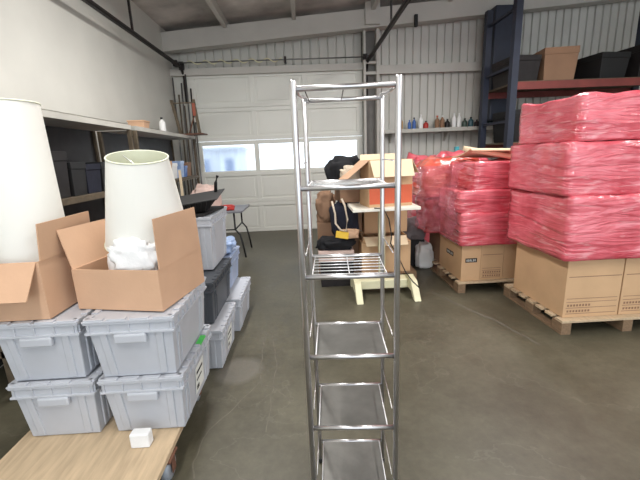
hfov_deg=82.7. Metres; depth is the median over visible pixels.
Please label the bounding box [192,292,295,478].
crack
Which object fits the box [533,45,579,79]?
box
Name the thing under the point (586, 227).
load
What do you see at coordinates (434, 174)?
load
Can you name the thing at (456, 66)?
trim
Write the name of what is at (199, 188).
cloth bundle
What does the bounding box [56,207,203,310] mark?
cardboard box
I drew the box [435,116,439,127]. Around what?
bottle
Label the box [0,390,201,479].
table
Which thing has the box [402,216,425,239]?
plastic bag
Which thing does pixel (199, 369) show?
print
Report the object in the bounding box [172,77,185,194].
pole
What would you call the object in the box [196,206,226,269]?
storage tote
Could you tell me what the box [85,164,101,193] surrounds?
box
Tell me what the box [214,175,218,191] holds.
handle grip
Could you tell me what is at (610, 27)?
wall
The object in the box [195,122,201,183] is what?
pole
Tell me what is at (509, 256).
cardboard box
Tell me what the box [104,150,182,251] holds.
lampshade
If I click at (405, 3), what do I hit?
door track
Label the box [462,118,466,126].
bottle
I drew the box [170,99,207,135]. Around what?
steel frame
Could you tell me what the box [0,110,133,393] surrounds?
shelving unit
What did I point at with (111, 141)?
shelving unit
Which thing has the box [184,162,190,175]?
box
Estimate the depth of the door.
7.21 m
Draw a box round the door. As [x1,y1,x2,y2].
[186,71,362,232]
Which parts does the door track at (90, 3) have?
rail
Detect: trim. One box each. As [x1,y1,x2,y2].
[0,97,177,132]
[81,0,172,61]
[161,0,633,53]
[170,63,362,76]
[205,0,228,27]
[290,0,295,19]
[362,29,379,153]
[365,1,379,24]
[371,0,379,9]
[379,62,481,74]
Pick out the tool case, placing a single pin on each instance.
(229, 206)
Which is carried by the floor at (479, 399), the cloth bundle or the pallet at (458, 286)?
the pallet at (458, 286)
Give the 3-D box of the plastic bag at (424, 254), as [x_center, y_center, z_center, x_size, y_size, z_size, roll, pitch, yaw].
[1.364,0.169,4.827,0.232,0.365,0.331,-3,13,-2]
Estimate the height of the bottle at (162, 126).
0.200 m
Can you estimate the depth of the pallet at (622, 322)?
3.01 m
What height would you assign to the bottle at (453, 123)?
0.270 m
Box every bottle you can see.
[159,117,165,130]
[412,117,415,128]
[418,114,422,127]
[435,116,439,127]
[440,115,444,127]
[445,119,449,126]
[451,113,456,126]
[457,113,460,126]
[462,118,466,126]
[468,117,473,125]
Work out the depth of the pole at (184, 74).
6.88 m
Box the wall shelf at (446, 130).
[379,126,492,142]
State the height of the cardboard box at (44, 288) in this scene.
0.467 m
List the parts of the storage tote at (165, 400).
handle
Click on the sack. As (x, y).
(324, 198)
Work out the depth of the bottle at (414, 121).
7.00 m
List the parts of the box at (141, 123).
lid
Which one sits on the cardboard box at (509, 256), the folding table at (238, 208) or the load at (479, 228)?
the load at (479, 228)
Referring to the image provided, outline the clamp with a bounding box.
[414,14,417,26]
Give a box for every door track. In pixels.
[82,0,186,101]
[366,0,410,95]
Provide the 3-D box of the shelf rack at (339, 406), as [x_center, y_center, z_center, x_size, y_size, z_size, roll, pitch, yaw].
[0.119,0.297,1.486,0.358,1.737,0.303,-2,13,2]
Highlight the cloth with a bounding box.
[340,165,359,178]
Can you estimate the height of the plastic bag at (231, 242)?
0.138 m
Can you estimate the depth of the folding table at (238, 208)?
5.62 m
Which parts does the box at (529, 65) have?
lid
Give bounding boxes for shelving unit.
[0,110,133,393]
[97,126,199,195]
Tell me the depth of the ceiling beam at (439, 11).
6.48 m
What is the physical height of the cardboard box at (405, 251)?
0.370 m
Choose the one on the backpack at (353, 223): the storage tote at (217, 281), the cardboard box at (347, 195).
the cardboard box at (347, 195)
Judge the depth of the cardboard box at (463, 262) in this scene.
3.90 m
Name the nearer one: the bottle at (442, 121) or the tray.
the tray
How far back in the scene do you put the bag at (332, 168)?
3.96 m
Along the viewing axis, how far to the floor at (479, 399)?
2.35 m
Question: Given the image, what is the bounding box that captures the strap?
[331,198,347,231]
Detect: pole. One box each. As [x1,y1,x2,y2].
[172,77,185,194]
[178,95,189,194]
[181,83,191,192]
[184,74,196,184]
[184,106,193,189]
[190,88,198,167]
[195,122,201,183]
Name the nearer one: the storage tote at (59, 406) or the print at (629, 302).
the storage tote at (59, 406)
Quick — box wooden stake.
[178,170,183,195]
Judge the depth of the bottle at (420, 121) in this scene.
6.99 m
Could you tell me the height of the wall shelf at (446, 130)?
0.245 m
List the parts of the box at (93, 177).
lid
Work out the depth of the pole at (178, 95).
6.91 m
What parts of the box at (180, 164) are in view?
lid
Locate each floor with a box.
[0,229,639,479]
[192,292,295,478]
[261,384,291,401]
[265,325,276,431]
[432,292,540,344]
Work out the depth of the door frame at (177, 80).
7.05 m
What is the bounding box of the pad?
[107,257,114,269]
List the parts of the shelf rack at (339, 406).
post, rail, rail, post, rail, rail, rail, rail, rail, shelf panel, rail, rail, rail, rail, rail, shelf panel, rail, rail, shelf panel, rail, shelf panel, post, rail, rail, rail, rail, post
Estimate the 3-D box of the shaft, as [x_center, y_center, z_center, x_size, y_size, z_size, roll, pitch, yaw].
[-0.887,-3.317,6.717,3.650,0.110,0.155,-3,13,-2]
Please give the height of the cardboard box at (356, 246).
0.470 m
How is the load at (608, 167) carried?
on the load at (586, 227)
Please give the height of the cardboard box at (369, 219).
0.300 m
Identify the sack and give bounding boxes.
[315,190,335,222]
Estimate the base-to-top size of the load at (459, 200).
0.238 m
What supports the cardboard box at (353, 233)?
on the bag at (325, 242)
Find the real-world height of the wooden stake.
1.360 m
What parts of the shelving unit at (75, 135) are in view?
panel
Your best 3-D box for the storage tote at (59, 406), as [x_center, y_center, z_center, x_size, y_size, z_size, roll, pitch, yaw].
[-1.311,0.785,2.065,0.412,0.319,0.580,-3,13,-2]
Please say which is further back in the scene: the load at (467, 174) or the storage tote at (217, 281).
the load at (467, 174)
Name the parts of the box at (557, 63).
lid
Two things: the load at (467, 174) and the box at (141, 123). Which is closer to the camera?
the load at (467, 174)
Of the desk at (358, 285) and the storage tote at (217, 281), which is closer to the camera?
the storage tote at (217, 281)
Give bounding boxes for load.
[406,150,488,241]
[412,153,479,197]
[415,196,439,232]
[438,186,510,213]
[439,207,516,245]
[450,158,510,189]
[507,188,639,260]
[508,139,639,195]
[518,90,639,143]
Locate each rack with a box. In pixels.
[289,74,401,479]
[477,0,639,147]
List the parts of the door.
pane, pane, pane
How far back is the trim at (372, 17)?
6.41 m
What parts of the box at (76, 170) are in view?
lid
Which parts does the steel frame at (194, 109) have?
plate, plate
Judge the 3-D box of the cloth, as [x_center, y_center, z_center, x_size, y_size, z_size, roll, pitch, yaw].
[0.339,-0.718,3.924,0.259,0.184,0.141,-3,13,-2]
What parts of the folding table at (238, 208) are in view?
leg, leg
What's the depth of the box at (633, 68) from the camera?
5.82 m
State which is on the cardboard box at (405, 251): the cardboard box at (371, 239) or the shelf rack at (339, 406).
the cardboard box at (371, 239)
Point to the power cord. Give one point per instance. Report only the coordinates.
(374, 208)
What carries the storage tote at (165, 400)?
on the table at (107, 454)
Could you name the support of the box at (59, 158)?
on the shelving unit at (75, 135)
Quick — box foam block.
[129,428,152,447]
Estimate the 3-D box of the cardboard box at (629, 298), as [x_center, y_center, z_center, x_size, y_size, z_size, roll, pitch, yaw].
[2.684,0.279,3.298,0.510,0.499,0.721,-3,13,-2]
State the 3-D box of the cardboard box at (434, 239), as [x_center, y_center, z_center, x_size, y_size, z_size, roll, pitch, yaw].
[1.724,0.040,4.709,0.480,0.399,0.430,-3,13,-2]
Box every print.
[197,363,201,389]
[481,267,500,277]
[566,296,616,313]
[622,295,639,310]
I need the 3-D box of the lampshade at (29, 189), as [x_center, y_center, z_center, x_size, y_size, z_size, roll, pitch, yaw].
[-1.474,-0.163,1.813,0.338,0.987,0.338,-3,13,-2]
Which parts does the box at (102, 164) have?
lid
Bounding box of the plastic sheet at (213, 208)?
[195,206,223,216]
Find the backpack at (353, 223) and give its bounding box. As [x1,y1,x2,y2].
[329,200,358,235]
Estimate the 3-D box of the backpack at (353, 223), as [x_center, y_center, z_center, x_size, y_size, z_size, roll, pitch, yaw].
[0.280,-0.259,4.224,0.351,0.441,0.269,-3,13,-2]
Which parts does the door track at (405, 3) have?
rail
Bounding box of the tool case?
[222,204,234,210]
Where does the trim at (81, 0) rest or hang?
attached to the wall at (60, 54)
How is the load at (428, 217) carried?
on the cardboard box at (434, 239)
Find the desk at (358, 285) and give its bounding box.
[347,202,420,304]
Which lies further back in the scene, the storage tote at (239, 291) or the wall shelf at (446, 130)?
the wall shelf at (446, 130)
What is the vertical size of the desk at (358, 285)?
0.957 m
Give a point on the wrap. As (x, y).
(132, 253)
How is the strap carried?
attached to the backpack at (353, 223)
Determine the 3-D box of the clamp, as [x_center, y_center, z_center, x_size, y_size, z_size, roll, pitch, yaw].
[1.710,-3.910,6.488,0.060,0.200,0.060,-3,13,-2]
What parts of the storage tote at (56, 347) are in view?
handle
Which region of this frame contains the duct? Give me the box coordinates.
[487,4,512,121]
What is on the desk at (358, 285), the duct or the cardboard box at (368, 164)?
the cardboard box at (368, 164)
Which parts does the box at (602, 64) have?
lid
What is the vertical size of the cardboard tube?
0.158 m
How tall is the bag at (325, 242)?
0.136 m
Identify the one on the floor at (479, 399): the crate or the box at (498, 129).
the crate
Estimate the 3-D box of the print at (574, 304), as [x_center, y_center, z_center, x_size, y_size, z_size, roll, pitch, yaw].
[2.211,0.533,2.967,0.420,0.134,0.001,-3,13,-2]
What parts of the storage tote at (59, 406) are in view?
handle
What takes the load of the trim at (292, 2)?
attached to the wall at (342, 45)
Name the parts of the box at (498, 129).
lid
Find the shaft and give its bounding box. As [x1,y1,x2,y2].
[171,53,367,67]
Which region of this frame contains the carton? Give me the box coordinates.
[335,231,348,238]
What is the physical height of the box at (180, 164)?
0.266 m
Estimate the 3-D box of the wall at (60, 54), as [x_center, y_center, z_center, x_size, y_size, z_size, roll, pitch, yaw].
[-2.588,-0.830,1.807,0.120,4.000,11.300,-3,13,-2]
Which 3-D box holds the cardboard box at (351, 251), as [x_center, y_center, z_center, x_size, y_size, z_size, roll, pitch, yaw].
[0.180,0.150,4.249,0.400,0.119,0.290,-3,13,-2]
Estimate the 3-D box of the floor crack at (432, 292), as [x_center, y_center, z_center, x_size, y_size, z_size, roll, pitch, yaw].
[1.461,0.688,3.390,0.454,0.001,1.197,-3,13,-2]
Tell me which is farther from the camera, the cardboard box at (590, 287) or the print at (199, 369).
the cardboard box at (590, 287)
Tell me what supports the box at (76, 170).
on the shelving unit at (75, 135)
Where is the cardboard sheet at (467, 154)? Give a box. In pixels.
[452,148,509,157]
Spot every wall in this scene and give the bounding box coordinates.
[0,0,186,366]
[171,32,360,68]
[379,0,639,159]
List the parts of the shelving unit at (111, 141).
panel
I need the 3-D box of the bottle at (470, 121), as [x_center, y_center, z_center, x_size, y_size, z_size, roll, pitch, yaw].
[2.923,-2.286,7.059,0.100,0.190,0.098,-3,13,-2]
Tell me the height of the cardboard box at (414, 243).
0.360 m
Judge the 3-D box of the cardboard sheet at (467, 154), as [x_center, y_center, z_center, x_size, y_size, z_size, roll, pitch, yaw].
[1.972,-0.960,4.029,0.875,0.133,0.420,-3,13,-2]
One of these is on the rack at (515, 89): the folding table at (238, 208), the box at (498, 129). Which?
the box at (498, 129)
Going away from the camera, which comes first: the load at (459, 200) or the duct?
the load at (459, 200)
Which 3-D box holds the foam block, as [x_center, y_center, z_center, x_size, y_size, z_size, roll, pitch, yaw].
[-0.868,0.962,1.770,0.090,0.075,0.050,-3,13,-2]
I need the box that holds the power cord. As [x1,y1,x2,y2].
[374,208,418,287]
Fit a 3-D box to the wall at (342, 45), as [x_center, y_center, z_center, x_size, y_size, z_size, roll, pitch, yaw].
[-0.978,-3.734,6.912,3.680,0.960,0.100,-3,13,-2]
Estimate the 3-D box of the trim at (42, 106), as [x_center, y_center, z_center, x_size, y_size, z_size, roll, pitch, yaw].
[-2.516,-0.844,1.704,0.020,0.030,11.100,-3,13,-2]
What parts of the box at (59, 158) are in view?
lid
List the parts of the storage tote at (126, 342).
handle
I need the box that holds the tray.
[180,189,224,212]
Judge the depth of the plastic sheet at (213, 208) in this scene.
2.87 m
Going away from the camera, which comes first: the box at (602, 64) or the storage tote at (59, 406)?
the storage tote at (59, 406)
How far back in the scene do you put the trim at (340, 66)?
6.83 m
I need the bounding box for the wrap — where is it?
[107,237,158,269]
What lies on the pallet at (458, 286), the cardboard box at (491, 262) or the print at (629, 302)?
the cardboard box at (491, 262)
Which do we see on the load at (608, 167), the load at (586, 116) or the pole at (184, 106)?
the load at (586, 116)
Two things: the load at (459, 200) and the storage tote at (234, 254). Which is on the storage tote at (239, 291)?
the storage tote at (234, 254)
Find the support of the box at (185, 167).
on the shelving unit at (111, 141)
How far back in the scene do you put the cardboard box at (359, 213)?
4.34 m
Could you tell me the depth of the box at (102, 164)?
3.65 m
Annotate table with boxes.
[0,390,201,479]
[226,204,251,256]
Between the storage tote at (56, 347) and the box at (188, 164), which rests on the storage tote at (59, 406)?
the storage tote at (56, 347)
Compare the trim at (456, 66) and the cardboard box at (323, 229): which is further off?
the trim at (456, 66)
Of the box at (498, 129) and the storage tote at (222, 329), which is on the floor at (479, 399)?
the storage tote at (222, 329)
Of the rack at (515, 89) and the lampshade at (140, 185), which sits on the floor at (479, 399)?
the rack at (515, 89)
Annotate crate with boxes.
[320,260,353,286]
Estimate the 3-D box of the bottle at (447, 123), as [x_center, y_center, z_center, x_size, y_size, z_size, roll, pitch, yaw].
[2.465,-2.254,7.048,0.100,0.170,0.098,-3,13,-2]
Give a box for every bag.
[225,236,236,254]
[316,236,356,249]
[324,155,359,179]
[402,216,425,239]
[415,239,433,268]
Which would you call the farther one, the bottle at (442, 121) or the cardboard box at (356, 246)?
the bottle at (442, 121)
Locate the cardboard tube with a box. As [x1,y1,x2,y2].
[463,146,510,158]
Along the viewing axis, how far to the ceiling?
6.19 m
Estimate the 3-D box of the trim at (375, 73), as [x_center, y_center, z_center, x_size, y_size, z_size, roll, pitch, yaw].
[0.998,-2.195,7.124,0.290,3.950,0.220,-3,13,-2]
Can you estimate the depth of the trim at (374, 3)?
6.22 m
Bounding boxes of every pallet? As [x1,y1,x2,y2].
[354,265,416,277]
[430,259,513,292]
[503,283,639,334]
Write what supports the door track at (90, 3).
attached to the ceiling
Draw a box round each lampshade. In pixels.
[0,98,64,263]
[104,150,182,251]
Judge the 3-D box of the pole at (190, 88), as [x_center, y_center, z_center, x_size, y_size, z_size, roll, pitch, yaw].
[-2.364,-1.442,7.027,0.028,2.802,0.189,-1,13,5]
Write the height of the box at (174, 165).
0.236 m
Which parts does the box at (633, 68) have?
lid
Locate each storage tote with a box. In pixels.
[0,302,99,380]
[6,363,112,435]
[81,277,206,376]
[97,324,211,430]
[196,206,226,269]
[203,257,231,323]
[209,302,235,368]
[223,246,239,288]
[226,276,250,330]
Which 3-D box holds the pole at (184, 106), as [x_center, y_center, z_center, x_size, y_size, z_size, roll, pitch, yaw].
[-2.487,-1.290,7.057,0.028,2.502,0.189,-4,13,-9]
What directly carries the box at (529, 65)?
on the rack at (515, 89)
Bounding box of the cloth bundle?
[191,184,221,205]
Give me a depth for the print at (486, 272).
3.91 m
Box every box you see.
[0,211,89,321]
[51,151,70,198]
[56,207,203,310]
[67,162,87,196]
[85,162,104,190]
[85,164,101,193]
[126,120,149,127]
[172,161,183,176]
[172,163,177,178]
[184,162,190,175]
[184,166,187,176]
[317,222,331,273]
[318,247,353,261]
[332,233,358,267]
[335,189,359,202]
[339,153,418,207]
[339,229,358,238]
[358,212,361,229]
[359,231,407,246]
[359,237,410,272]
[362,210,406,232]
[410,239,423,265]
[429,233,439,261]
[439,235,480,280]
[479,244,503,279]
[492,54,541,88]
[492,109,520,142]
[502,244,516,277]
[513,243,624,317]
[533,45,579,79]
[574,52,630,78]
[617,45,639,76]
[617,258,639,314]
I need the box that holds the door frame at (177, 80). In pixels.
[173,77,196,194]
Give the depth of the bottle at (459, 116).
7.02 m
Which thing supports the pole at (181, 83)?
on the floor at (479, 399)
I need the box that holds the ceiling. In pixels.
[131,0,436,31]
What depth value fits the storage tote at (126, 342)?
1.75 m
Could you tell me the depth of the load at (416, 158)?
5.39 m

